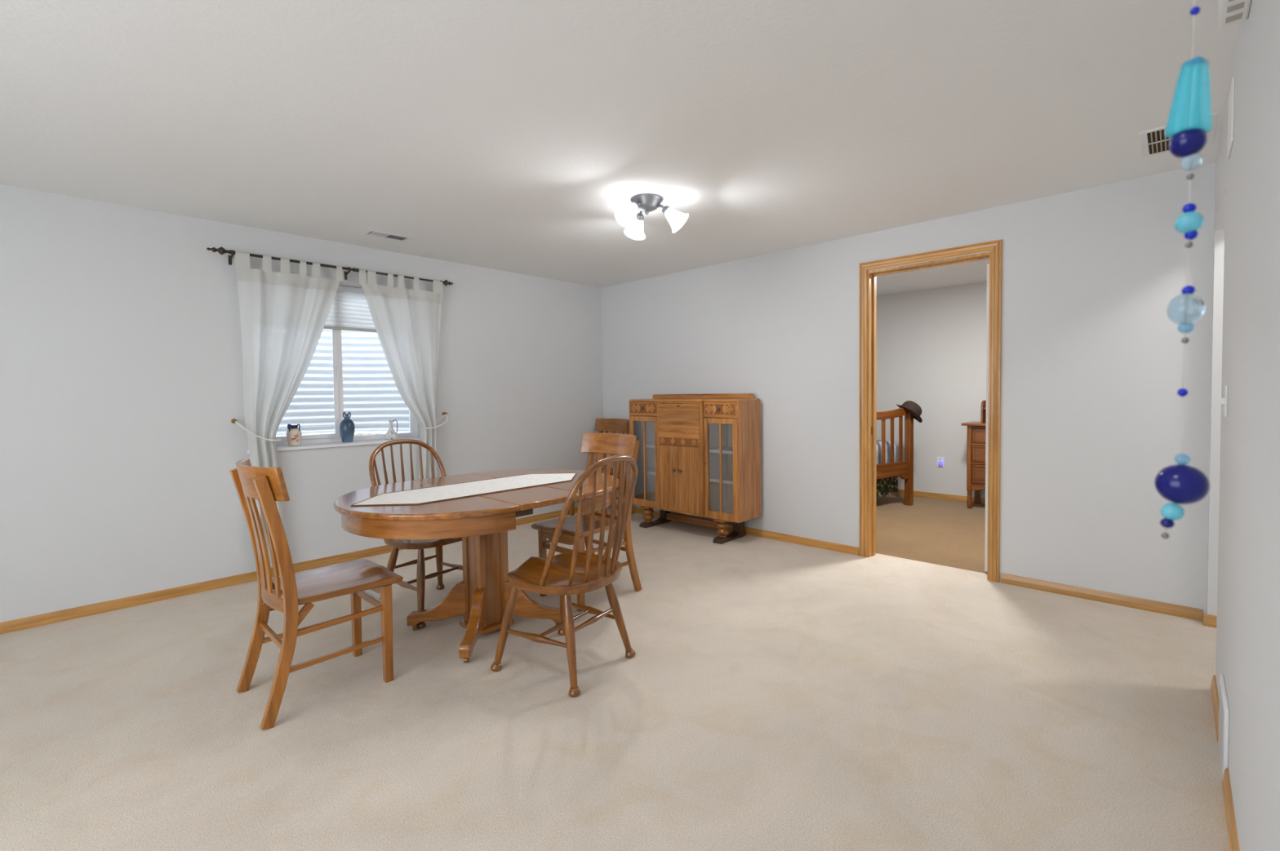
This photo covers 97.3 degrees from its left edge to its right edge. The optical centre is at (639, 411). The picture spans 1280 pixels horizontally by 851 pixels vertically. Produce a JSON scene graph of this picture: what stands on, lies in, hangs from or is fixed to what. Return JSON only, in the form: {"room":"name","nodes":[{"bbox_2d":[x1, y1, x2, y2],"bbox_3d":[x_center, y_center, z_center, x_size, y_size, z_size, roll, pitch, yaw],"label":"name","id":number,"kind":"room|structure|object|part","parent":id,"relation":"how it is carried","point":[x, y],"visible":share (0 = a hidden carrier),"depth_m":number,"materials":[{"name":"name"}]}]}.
{"room":"dining room","nodes":[
{"label":"dining room","id":0,"kind":"room"},
{"bbox_2d":[0,183,603,622],"bbox_3d":[-1.766,-0.095,5.061,0.300,2.440,9.300,1,3,44],"label":"wall","id":1,"kind":"structure","parent":0,"point":[122,365],"depth_m":3.58,"materials":[{"name":"white paint"}]},
{"bbox_2d":[231,418,281,441],"bbox_3d":[-2.618,0.127,3.851,0.138,0.163,0.267,1,3,44],"label":"tieback","id":2,"kind":"object","parent":1,"relation":"attached to","point":[233,420],"visible":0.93,"depth_m":3.80,"materials":[{"name":"white fabric"}]},
{"bbox_2d":[0,506,577,635],"bbox_3d":[-2.617,1.140,3.962,0.013,0.062,6.458,1,3,44],"label":"baseboard","id":3,"kind":"structure","parent":1,"relation":"attached to","point":[23,624],"depth_m":3.60,"materials":[{"name":"brown wood"}]},
{"bbox_2d":[206,246,453,285],"bbox_3d":[-2.224,-1.056,4.263,0.112,0.095,1.706,1,3,44],"label":"curtain rod","id":4,"kind":"object","parent":1,"relation":"attached to","point":[221,251],"visible":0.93,"depth_m":4.05,"materials":[{"name":"brown metal"}]},
{"bbox_2d":[234,250,342,568],"bbox_3d":[-2.446,-0.005,4.006,0.094,2.144,0.661,1,3,44],"label":"curtain","id":5,"kind":"object","parent":4,"relation":"hanging from","point":[284,314],"visible":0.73,"depth_m":3.90,"materials":[{"name":"fabric"}]},
{"bbox_3d":[-2.194,-1.077,4.252,0.019,0.019,1.600,1,3,44],"label":"rod","id":6,"kind":"part","parent":4,"relation":"part of","materials":[{"name":"brown metal"}]},
{"bbox_2d":[358,268,442,479],"bbox_3d":[-1.901,-0.030,4.580,0.094,2.144,0.683,1,3,44],"label":"curtain","id":7,"kind":"object","parent":4,"relation":"hanging from","point":[406,322],"visible":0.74,"depth_m":4.62,"materials":[{"name":"fabric"}]},
{"bbox_2d":[246,329,420,453],"bbox_3d":[-2.342,-0.367,4.430,0.317,1.262,1.350,1,3,44],"label":"window","id":8,"kind":"structure","parent":1,"relation":"in","point":[320,441],"depth_m":4.48,"materials":[{"name":"white plastic"}]},
{"bbox_2d":[286,424,302,446],"bbox_3d":[-2.557,0.172,4.161,0.097,0.162,0.098,-2,2,-27],"label":"vase","id":9,"kind":"object","parent":8,"relation":"on","point":[294,434],"visible":1,"depth_m":4.13,"materials":[{"name":"beige ceramic"}]},
{"bbox_3d":[-2.622,-0.365,4.282,0.028,1.160,0.590,1,3,44],"label":"sliding sash","id":10,"kind":"part","parent":8,"relation":"part of","materials":[{"name":"white plastic"}]},
{"bbox_3d":[-2.312,0.253,4.429,0.257,0.022,1.350,1,3,44],"label":"sill","id":11,"kind":"part","parent":8,"relation":"part of","materials":[{"name":"white paint"}]},
{"bbox_3d":[-2.435,-0.375,4.519,0.060,1.250,1.290,1,3,44],"label":"frame","id":12,"kind":"part","parent":8,"relation":"part of","materials":[{"name":"white plastic"}]},
{"bbox_2d":[339,412,355,442],"bbox_3d":[-2.310,0.121,4.442,0.108,0.241,0.108,1,3,44],"label":"vase","id":13,"kind":"object","parent":8,"relation":"on","point":[347,428],"visible":1,"depth_m":4.41,"materials":[{"name":"blue ceramic"}]},
{"bbox_2d":[384,419,399,439],"bbox_3d":[-2.074,0.149,4.698,0.099,0.164,0.105,1,3,44],"label":"ewer","id":14,"kind":"object","parent":8,"relation":"on","point":[391,434],"visible":1,"depth_m":4.68,"materials":[{"name":"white ceramic"}]},
{"bbox_2d":[275,328,409,436],"bbox_3d":[-2.780,-0.281,4.844,0.856,1.654,1.746,1,3,44],"label":"window well","id":15,"kind":"object","parent":1,"relation":"attached to","point":[372,397],"visible":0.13,"depth_m":5.35,"materials":[{"name":"silver metal"}]},
{"bbox_2d":[354,432,382,435],"bbox_3d":[-2.758,0.267,4.847,0.815,0.093,1.680,1,3,44],"label":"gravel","id":16,"kind":"object","parent":15,"relation":"in","point":[358,434],"visible":0.02,"depth_m":5.33,"materials":[{"name":"stone"}]},
{"bbox_2d":[323,285,376,332],"bbox_3d":[-2.390,-0.822,4.449,0.044,0.348,1.270,1,3,44],"label":"cellular shade","id":17,"kind":"object","parent":1,"relation":"attached to","point":[349,310],"visible":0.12,"depth_m":4.51,"materials":[{"name":"white fabric"}]},
{"bbox_3d":[-2.388,-0.660,4.454,0.032,0.024,1.260,1,3,44],"label":"rail","id":18,"kind":"part","parent":17,"relation":"part of","materials":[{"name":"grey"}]},
{"bbox_3d":[-2.392,-0.975,4.444,0.044,0.043,1.270,1,3,44],"label":"head rail","id":19,"kind":"part","parent":17,"relation":"part of","materials":[{"name":"white paint"}]},
{"bbox_2d":[419,412,448,429],"bbox_3d":[-1.729,0.075,4.765,0.119,0.133,0.293,0,2,31],"label":"tieback","id":20,"kind":"object","parent":1,"relation":"attached to","point":[444,414],"visible":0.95,"depth_m":4.79,"materials":[{"name":"white fabric"}]},
{"bbox_2d":[0,493,1229,850],"bbox_3d":[0.612,1.226,2.855,6.218,0.120,9.300,1,3,44],"label":"floor","id":21,"kind":"structure","parent":0,"point":[773,695],"depth_m":2.19,"materials":[{"name":"beige carpet"}]},
{"bbox_2d":[229,458,403,730],"bbox_3d":[-1.403,0.706,2.463,0.490,1.005,0.561,1,3,44],"label":"chair","id":22,"kind":"object","parent":21,"relation":"on","point":[266,485],"visible":1,"depth_m":2.33,"materials":[{"name":"brown wood"}]},
{"bbox_3d":[-1.689,0.725,2.450,0.030,0.974,0.135,1,3,44],"label":"post","id":23,"kind":"part","parent":22,"relation":"part of","materials":[{"name":"brown wood"}]},
{"bbox_3d":[-1.563,0.277,2.287,0.490,0.132,0.115,1,3,44],"label":"crest rail","id":24,"kind":"part","parent":22,"relation":"part of","materials":[{"name":"brown wood"}]},
{"bbox_3d":[-1.526,0.764,2.335,0.372,0.060,0.046,1,3,44],"label":"rail","id":25,"kind":"part","parent":22,"relation":"part of","materials":[{"name":"brown wood"}]},
{"bbox_3d":[-1.403,0.730,2.177,0.030,0.974,0.135,1,3,44],"label":"post","id":26,"kind":"part","parent":22,"relation":"part of","materials":[{"name":"brown wood"}]},
{"bbox_3d":[-1.357,0.750,2.512,0.426,0.036,0.429,1,3,44],"label":"seat","id":27,"kind":"part","parent":22,"relation":"part of","materials":[{"name":"brown wood"}]},
{"bbox_3d":[-1.386,0.978,2.750,0.038,0.432,0.040,1,3,44],"label":"leg","id":28,"kind":"part","parent":22,"relation":"part of","materials":[{"name":"brown wood"}]},
{"bbox_3d":[-1.122,0.983,2.499,0.038,0.432,0.040,1,3,44],"label":"leg","id":29,"kind":"part","parent":22,"relation":"part of","materials":[{"name":"brown wood"}]},
{"bbox_2d":[368,439,462,628],"bbox_3d":[-1.281,0.677,3.402,0.568,1.000,0.512,1,2,36],"label":"chair","id":30,"kind":"object","parent":21,"relation":"on","point":[420,545],"visible":0.43,"depth_m":3.36,"materials":[{"name":"brown wood"}]},
{"bbox_3d":[-1.499,0.964,3.352,0.159,0.433,0.053,-1,2,3],"label":"leg","id":31,"kind":"part","parent":30,"relation":"part of","materials":[{"name":"brown wood"}]},
{"bbox_3d":[-1.211,0.968,3.118,0.053,0.432,0.142,-1,2,-12],"label":"leg","id":32,"kind":"part","parent":30,"relation":"part of","materials":[{"name":"brown wood"}]},
{"bbox_3d":[-1.268,0.731,3.395,0.479,0.060,0.502,1,2,36],"label":"seat","id":33,"kind":"part","parent":30,"relation":"part of","materials":[{"name":"brown wood"}]},
{"bbox_3d":[-1.293,0.953,3.639,0.053,0.433,0.159,-1,2,-22],"label":"leg","id":34,"kind":"part","parent":30,"relation":"part of","materials":[{"name":"brown wood"}]},
{"bbox_2d":[333,469,619,662],"bbox_3d":[-0.827,0.795,3.133,1.155,0.760,1.544,1,3,44],"label":"dining table","id":35,"kind":"object","parent":21,"relation":"on","point":[483,522],"visible":0.87,"depth_m":2.92,"materials":[{"name":"brown wood"}]},
{"bbox_2d":[351,472,576,506],"bbox_3d":[-0.870,0.414,3.091,0.415,0.006,1.354,1,3,44],"label":"table runner","id":36,"kind":"object","parent":35,"relation":"on","point":[452,491],"visible":1,"depth_m":3.00,"materials":[{"name":"fabric"}]},
{"bbox_3d":[-0.831,1.144,3.051,0.210,0.024,0.210,1,3,44],"label":"plate","id":37,"kind":"part","parent":35,"relation":"part of","materials":[{"name":"brown wood"}]},
{"bbox_3d":[-0.607,0.479,2.655,0.040,0.041,0.220,1,3,44],"label":"slide rail","id":38,"kind":"part","parent":35,"relation":"part of","materials":[{"name":"brown wood"}]},
{"bbox_2d":[490,454,638,697],"bbox_3d":[-0.326,0.689,2.625,0.568,1.000,0.512,0,2,34],"label":"chair","id":39,"kind":"object","parent":21,"relation":"on","point":[566,575],"visible":1,"depth_m":2.51,"materials":[{"name":"brown wood"}]},
{"bbox_3d":[-0.620,0.977,2.592,0.142,0.432,0.053,-1,2,-9],"label":"leg","id":40,"kind":"part","parent":39,"relation":"part of","materials":[{"name":"brown wood"}]},
{"bbox_3d":[-0.399,0.964,2.924,0.053,0.432,0.142,-1,2,-14],"label":"leg","id":41,"kind":"part","parent":39,"relation":"part of","materials":[{"name":"brown wood"}]},
{"bbox_3d":[-0.338,0.743,2.635,0.479,0.060,0.502,0,2,34],"label":"seat","id":42,"kind":"part","parent":39,"relation":"part of","materials":[{"name":"brown wood"}]},
{"bbox_3d":[-0.299,0.979,2.406,0.053,0.433,0.159,-2,2,-24],"label":"leg","id":43,"kind":"part","parent":39,"relation":"part of","materials":[{"name":"brown wood"}]},
{"bbox_3d":[-0.104,0.968,2.700,0.159,0.433,0.053,-1,2,1],"label":"leg","id":44,"kind":"part","parent":39,"relation":"part of","materials":[{"name":"brown wood"}]},
{"bbox_2d":[531,432,641,612],"bbox_3d":[-0.336,0.658,3.555,0.490,1.005,0.561,1,3,44],"label":"chair","id":45,"kind":"object","parent":21,"relation":"on","point":[610,444],"visible":0.59,"depth_m":3.57,"materials":[{"name":"brown wood"}]},
{"bbox_3d":[-0.610,0.944,3.536,0.038,0.432,0.040,1,3,44],"label":"leg","id":46,"kind":"part","parent":45,"relation":"part of","materials":[{"name":"brown wood"}]},
{"bbox_3d":[-0.381,0.706,3.509,0.426,0.036,0.429,1,3,44],"label":"seat","id":47,"kind":"part","parent":45,"relation":"part of","materials":[{"name":"brown wood"}]},
{"bbox_3d":[-0.346,0.948,3.286,0.038,0.432,0.040,1,3,44],"label":"leg","id":48,"kind":"part","parent":45,"relation":"part of","materials":[{"name":"brown wood"}]},
{"bbox_3d":[-0.337,0.664,3.842,0.030,0.974,0.135,1,3,44],"label":"post","id":49,"kind":"part","parent":45,"relation":"part of","materials":[{"name":"brown wood"}]},
{"bbox_3d":[-0.212,0.705,3.687,0.372,0.060,0.046,1,3,44],"label":"rail","id":50,"kind":"part","parent":45,"relation":"part of","materials":[{"name":"brown wood"}]},
{"bbox_3d":[-0.188,0.215,3.703,0.490,0.132,0.115,1,3,44],"label":"crest rail","id":51,"kind":"part","parent":45,"relation":"part of","materials":[{"name":"brown wood"}]},
{"bbox_3d":[-0.050,0.669,3.569,0.030,0.974,0.135,1,3,44],"label":"post","id":52,"kind":"part","parent":45,"relation":"part of","materials":[{"name":"brown wood"}]},
{"bbox_2d":[569,418,632,516],"bbox_3d":[-0.428,0.587,5.837,0.490,1.005,0.561,1,3,44],"label":"chair","id":53,"kind":"object","parent":21,"relation":"on","point":[621,425],"visible":0.28,"depth_m":5.98,"materials":[{"name":"brown wood"}]},
{"bbox_3d":[-0.703,0.872,5.818,0.038,0.432,0.040,1,3,44],"label":"leg","id":54,"kind":"part","parent":53,"relation":"part of","materials":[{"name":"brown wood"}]},
{"bbox_3d":[-0.429,0.593,6.123,0.030,0.974,0.135,1,3,44],"label":"post","id":55,"kind":"part","parent":53,"relation":"part of","materials":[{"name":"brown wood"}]},
{"bbox_3d":[-0.473,0.635,5.790,0.426,0.036,0.429,1,3,44],"label":"seat","id":56,"kind":"part","parent":53,"relation":"part of","materials":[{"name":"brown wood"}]},
{"bbox_3d":[-0.280,0.143,5.984,0.490,0.132,0.115,1,3,44],"label":"crest rail","id":57,"kind":"part","parent":53,"relation":"part of","materials":[{"name":"brown wood"}]},
{"bbox_3d":[-0.142,0.598,5.850,0.030,0.974,0.135,1,3,44],"label":"post","id":58,"kind":"part","parent":53,"relation":"part of","materials":[{"name":"brown wood"}]},
{"bbox_2d":[629,393,761,544],"bbox_3d":[0.451,0.468,5.121,1.247,1.255,0.404,1,3,44],"label":"cabinet","id":59,"kind":"object","parent":21,"relation":"on","point":[699,455],"visible":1,"depth_m":4.92,"materials":[{"name":"brown wood"}]},
{"bbox_3d":[0.026,0.391,5.563,0.020,1.003,0.345,1,3,44],"label":"panel","id":60,"kind":"part","parent":59,"relation":"part of","materials":[{"name":"brown wood"}]},
{"bbox_3d":[0.040,-0.025,5.301,0.367,0.131,0.020,1,3,44],"label":"drawer rail","id":61,"kind":"part","parent":59,"relation":"part of","materials":[{"name":"brown wood"}]},
{"bbox_3d":[0.045,0.470,5.315,0.367,0.851,0.020,1,3,44],"label":"glazed door","id":62,"kind":"part","parent":59,"relation":"part of","materials":[{"name":"brown wood"}]},
{"bbox_3d":[0.109,-0.034,5.373,0.351,0.096,0.228,1,3,44],"label":"drawer","id":63,"kind":"part","parent":59,"relation":"part of","materials":[{"name":"brown wood"}]},
{"bbox_3d":[0.045,0.462,5.315,0.283,0.744,0.003,1,3,44],"label":"pane","id":64,"kind":"part","parent":59,"relation":"part of","materials":[{"name":"clear glass"}]},
{"bbox_3d":[0.248,0.968,5.542,0.076,0.155,0.075,1,3,44],"label":"leg","id":65,"kind":"part","parent":59,"relation":"part of","materials":[{"name":"brown wood"}]},
{"bbox_3d":[0.265,0.593,5.077,0.231,0.579,0.018,1,3,44],"label":"door","id":66,"kind":"part","parent":59,"relation":"part of","materials":[{"name":"brown wood"}]},
{"bbox_3d":[0.360,0.408,5.001,0.514,0.988,0.048,1,3,44],"label":"frame","id":67,"kind":"part","parent":59,"relation":"part of","materials":[{"name":"brown wood"}]},
{"bbox_3d":[0.433,0.596,4.916,0.231,0.579,0.018,1,3,44],"label":"door","id":68,"kind":"part","parent":59,"relation":"part of","materials":[{"name":"brown wood"}]},
{"bbox_3d":[0.585,0.392,5.261,1.207,1.005,0.008,1,3,44],"label":"panel","id":69,"kind":"part","parent":59,"relation":"part of","materials":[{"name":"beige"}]},
{"bbox_3d":[0.560,-0.142,5.254,1.178,0.045,0.022,1,3,44],"label":"gallery rail","id":70,"kind":"part","parent":59,"relation":"part of","materials":[{"name":"brown wood"}]},
{"bbox_3d":[0.741,-0.023,4.772,0.318,0.096,0.228,1,3,44],"label":"drawer","id":71,"kind":"part","parent":59,"relation":"part of","materials":[{"name":"brown wood"}]},
{"bbox_3d":[0.672,-0.014,4.700,0.334,0.131,0.020,1,3,44],"label":"drawer rail","id":72,"kind":"part","parent":59,"relation":"part of","materials":[{"name":"brown wood"}]},
{"bbox_3d":[0.677,0.481,4.714,0.334,0.851,0.020,1,3,44],"label":"glazed door","id":73,"kind":"part","parent":59,"relation":"part of","materials":[{"name":"brown wood"}]},
{"bbox_3d":[0.869,0.979,4.951,0.076,0.155,0.075,1,3,44],"label":"leg","id":74,"kind":"part","parent":59,"relation":"part of","materials":[{"name":"brown wood"}]},
{"bbox_3d":[0.915,0.406,4.717,0.020,1.003,0.345,1,3,44],"label":"panel","id":75,"kind":"part","parent":59,"relation":"part of","materials":[{"name":"brown wood"}]},
{"bbox_2d":[876,408,913,506],"bbox_3d":[2.009,0.399,6.787,1.086,1.250,2.066,-2,2,-30],"label":"bed","id":76,"kind":"object","parent":21,"relation":"on","point":[903,469],"visible":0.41,"depth_m":6.10,"materials":[{"name":"brown wood"}]},
{"bbox_2d":[876,440,897,464],"bbox_3d":[2.003,0.471,6.800,0.930,0.305,1.875,-2,2,-30],"label":"mattress","id":77,"kind":"object","parent":76,"relation":"on","point":[878,442],"visible":0.09,"depth_m":6.12,"materials":[{"name":"white fabric"}]},
{"bbox_2d":[876,476,897,497],"bbox_3d":[2.016,0.766,6.795,0.920,0.305,1.810,-2,2,-30],"label":"bed skirt","id":78,"kind":"object","parent":76,"relation":"hanging from","point":[885,486],"visible":0.12,"depth_m":6.17,"materials":[{"name":"multicoloured fabric"}]},
{"bbox_3d":[2.510,0.023,5.913,0.971,0.129,0.034,-2,2,-30],"label":"rail","id":79,"kind":"part","parent":76,"relation":"part of","materials":[{"name":"brown wood"}]},
{"bbox_3d":[2.518,0.654,5.933,0.960,0.200,0.028,-2,2,-30],"label":"foot rail","id":80,"kind":"part","parent":76,"relation":"part of","materials":[{"name":"brown wood"}]},
{"bbox_2d":[895,400,922,422],"bbox_3d":[2.953,0.003,6.169,0.262,0.241,0.284,1,3,44],"label":"hat","id":81,"kind":"object","parent":76,"relation":"hanging from","point":[912,407],"visible":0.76,"depth_m":6.09,"materials":[{"name":"brown fabric"}]},
{"bbox_3d":[2.966,-0.016,6.165,0.211,0.204,0.211,1,3,44],"label":"crown","id":82,"kind":"part","parent":81,"relation":"part of","materials":[{"name":"brown fabric"}]},
{"bbox_3d":[2.956,0.488,6.186,0.066,1.085,0.066,-2,2,-30],"label":"foot post","id":83,"kind":"part","parent":76,"relation":"part of","materials":[{"name":"brown wood"}]},
{"bbox_2d":[961,400,986,508],"bbox_3d":[3.806,0.457,5.893,0.695,1.145,0.420,1,3,44],"label":"dresser","id":84,"kind":"object","parent":21,"relation":"on","point":[975,464],"visible":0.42,"depth_m":5.93,"materials":[{"name":"brown wood"}]},
{"bbox_3d":[3.500,0.588,5.976,0.051,0.885,0.052,1,3,44],"label":"leg","id":85,"kind":"part","parent":84,"relation":"part of","materials":[{"name":"brown wood"}]},
{"bbox_3d":[3.724,0.578,6.212,0.044,0.885,0.044,1,3,44],"label":"leg","id":86,"kind":"part","parent":84,"relation":"part of","materials":[{"name":"brown wood"}]},
{"bbox_3d":[3.809,0.657,5.900,0.505,0.205,0.339,1,3,44],"label":"drawer","id":87,"kind":"part","parent":84,"relation":"part of","materials":[{"name":"brown wood"}]},
{"bbox_3d":[3.807,0.442,5.893,0.505,0.175,0.339,1,3,44],"label":"drawer","id":88,"kind":"part","parent":84,"relation":"part of","materials":[{"name":"brown wood"}]},
{"bbox_3d":[3.690,0.662,5.775,0.475,0.181,0.007,1,3,44],"label":"moulding","id":89,"kind":"part","parent":84,"relation":"part of","materials":[{"name":"brown wood"}]},
{"bbox_3d":[3.804,0.252,5.887,0.505,0.155,0.339,1,3,44],"label":"drawer","id":90,"kind":"part","parent":84,"relation":"part of","materials":[{"name":"brown wood"}]},
{"bbox_3d":[3.687,0.448,5.768,0.475,0.151,0.007,1,3,44],"label":"moulding","id":91,"kind":"part","parent":84,"relation":"part of","materials":[{"name":"brown wood"}]},
{"bbox_3d":[3.685,0.258,5.762,0.475,0.131,0.007,1,3,44],"label":"moulding","id":92,"kind":"part","parent":84,"relation":"part of","materials":[{"name":"brown wood"}]},
{"bbox_2d":[0,0,1239,295],"bbox_3d":[0.507,-1.334,2.843,6.618,0.120,9.500,1,3,44],"label":"ceiling","id":93,"kind":"structure","parent":0,"point":[508,135],"depth_m":2.35,"materials":[{"name":"white paint"}]},
{"bbox_2d":[361,229,413,242],"bbox_3d":[-1.841,-1.280,4.107,0.150,0.008,0.310,1,3,44],"label":"ceiling vent","id":94,"kind":"object","parent":93,"relation":"in","point":[370,233],"visible":1,"depth_m":4.10,"materials":[{"name":"white metal"}]},
{"bbox_2d":[614,193,688,239],"bbox_3d":[0.012,-1.181,3.391,0.463,0.207,0.436,1,3,44],"label":"ceiling light","id":95,"kind":"object","parent":93,"relation":"attached to","point":[627,216],"visible":1,"depth_m":3.35,"materials":[{"name":"white glass"}]},
{"bbox_3d":[-0.081,-1.147,3.266,0.132,0.148,0.145,-1,2,5],"label":"lamp shade","id":96,"kind":"part","parent":95,"relation":"part of","materials":[{"name":"white glass"}]},
{"bbox_3d":[-0.064,-1.155,3.276,0.047,0.054,0.054,1,3,44],"label":"bulb","id":97,"kind":"part","parent":95,"relation":"part of","materials":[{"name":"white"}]},
{"bbox_3d":[-0.020,-1.158,3.586,0.147,0.148,0.137,1,3,44],"label":"lamp shade","id":98,"kind":"part","parent":95,"relation":"part of","materials":[{"name":"white glass"}]},
{"bbox_3d":[0.232,-1.155,3.391,0.144,0.148,0.135,1,3,44],"label":"lamp shade","id":99,"kind":"part","parent":95,"relation":"part of","materials":[{"name":"white glass"}]},
{"bbox_2d":[1138,113,1217,158],"bbox_3d":[2.526,-1.289,2.650,0.255,0.008,0.390,1,3,44],"label":"ceiling vent","id":100,"kind":"object","parent":93,"relation":"in","point":[1153,142],"visible":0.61,"depth_m":2.67,"materials":[{"name":"white metal"}]},
{"bbox_2d":[1154,0,1212,538],"bbox_3d":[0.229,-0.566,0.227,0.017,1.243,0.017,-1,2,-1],"label":"bead strand","id":101,"kind":"object","parent":93,"relation":"hanging from","point":[1188,123],"visible":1,"depth_m":0.24,"materials":[{"name":"blue glass"}]},
{"bbox_2d":[601,162,1215,621],"bbox_3d":[1.890,-0.112,4.175,6.218,2.440,0.140,1,3,44],"label":"wall","id":102,"kind":"structure","parent":0,"point":[1092,353],"depth_m":3.52,"materials":[{"name":"white paint"}]},
{"bbox_2d":[608,503,858,555],"bbox_3d":[0.644,1.057,5.306,2.857,0.062,0.013,1,3,44],"label":"baseboard","id":103,"kind":"structure","parent":102,"relation":"attached to","point":[834,547],"depth_m":4.68,"materials":[{"name":"brown wood"}]},
{"bbox_2d":[859,239,1002,582],"bbox_3d":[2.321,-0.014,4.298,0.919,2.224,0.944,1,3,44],"label":"door frame","id":104,"kind":"structure","parent":102,"relation":"in","point":[868,279],"depth_m":3.91,"materials":[{"name":"brown wood"}]},
{"bbox_3d":[1.690,-0.005,4.260,0.058,2.224,0.018,1,3,44],"label":"casing","id":105,"kind":"part","parent":104,"relation":"part of","materials":[{"name":"brown wood"}]},
{"bbox_3d":[1.989,-1.081,3.929,0.919,0.058,0.018,1,3,44],"label":"casing","id":106,"kind":"part","parent":104,"relation":"part of","materials":[{"name":"brown wood"}]},
{"bbox_3d":[2.314,0.006,3.667,0.058,2.224,0.018,1,3,44],"label":"casing","id":107,"kind":"part","parent":104,"relation":"part of","materials":[{"name":"brown wood"}]},
{"bbox_2d":[1000,573,1202,621],"bbox_3d":[2.694,1.093,3.356,0.933,0.062,0.013,1,3,44],"label":"baseboard","id":108,"kind":"structure","parent":102,"relation":"attached to","point":[1177,611],"depth_m":3.31,"materials":[{"name":"brown wood"}]},
{"bbox_2d":[876,281,986,498],"bbox_3d":[2.578,-0.165,5.550,5.318,2.440,2.802,1,3,44],"label":"wall","id":109,"kind":"structure","parent":0,"point":[931,343],"depth_m":6.54,"materials":[{"name":"white paint"}]},
{"bbox_2d":[891,489,985,504],"bbox_3d":[3.448,0.982,6.559,5.218,0.062,0.013,1,3,44],"label":"baseboard","id":110,"kind":"structure","parent":109,"relation":"attached to","point":[919,494],"depth_m":6.52,"materials":[{"name":"brown wood"}]},
{"bbox_2d":[937,457,943,467],"bbox_3d":[3.466,0.585,6.506,0.072,0.116,0.040,1,3,44],"label":"night light","id":111,"kind":"object","parent":109,"relation":"attached to","point":[940,460],"visible":1,"depth_m":6.50,"materials":[{"name":"white paint"}]},
{"bbox_2d":[1206,0,1279,850],"bbox_3d":[0.851,0.013,0.612,0.120,2.440,6.458,1,3,44],"label":"wall","id":112,"kind":"structure","parent":0,"point":[1243,554],"depth_m":1.42,"materials":[{"name":"white paint"}]},
{"bbox_2d":[1203,613,1217,628],"bbox_3d":[3.037,1.102,2.929,0.149,0.062,0.013,1,3,44],"label":"baseboard","id":113,"kind":"structure","parent":112,"relation":"attached to","point":[1209,620],"depth_m":2.96,"materials":[{"name":"brown wood"}]},
{"bbox_2d":[1210,675,1218,742],"bbox_3d":[2.224,1.137,2.173,0.013,0.062,0.480,1,3,44],"label":"baseboard","id":114,"kind":"structure","parent":112,"relation":"attached to","point":[1214,690],"depth_m":2.18,"materials":[{"name":"brown wood"}]},
{"bbox_2d":[1217,674,1229,777],"bbox_3d":[1.951,1.055,1.883,0.012,0.250,0.300,1,3,44],"label":"air vent","id":115,"kind":"object","parent":112,"relation":"in","point":[1224,708],"visible":0.82,"depth_m":1.81,"materials":[{"name":"white metal"}]},
{"bbox_2d":[1220,385,1227,417],"bbox_3d":[2.119,-0.038,2.043,0.016,0.114,0.072,1,3,44],"label":"light switch","id":116,"kind":"object","parent":112,"relation":"attached to","point":[1223,401],"visible":1,"depth_m":2.02,"materials":[{"name":"white paint"}]},
{"bbox_3d":[2.122,-0.038,2.039,0.006,0.114,0.072,1,3,44],"label":"plate","id":117,"kind":"part","parent":116,"relation":"part of","materials":[{"name":"white paint"}]},
{"bbox_2d":[1222,768,1239,850],"bbox_3d":[0.219,1.228,0.066,0.013,0.062,4.720,1,3,44],"label":"baseboard","id":118,"kind":"structure","parent":112,"relation":"attached to","point":[1233,844],"depth_m":1.61,"materials":[{"name":"brown wood"}]},
{"bbox_2d":[1226,77,1235,159],"bbox_3d":[2.144,-1.059,2.043,0.006,0.220,0.220,1,3,44],"label":"access panel","id":119,"kind":"object","parent":112,"relation":"attached to","point":[1231,99],"visible":1,"depth_m":2.00,"materials":[{"name":"white paint"}]},
{"bbox_2d":[1217,0,1251,28],"bbox_3d":[1.589,-1.174,1.496,0.060,0.142,0.330,1,3,44],"label":"door chime","id":120,"kind":"object","parent":112,"relation":"attached to","point":[1230,12],"visible":1,"depth_m":1.56,"materials":[{"name":"white paint"}]}
]}

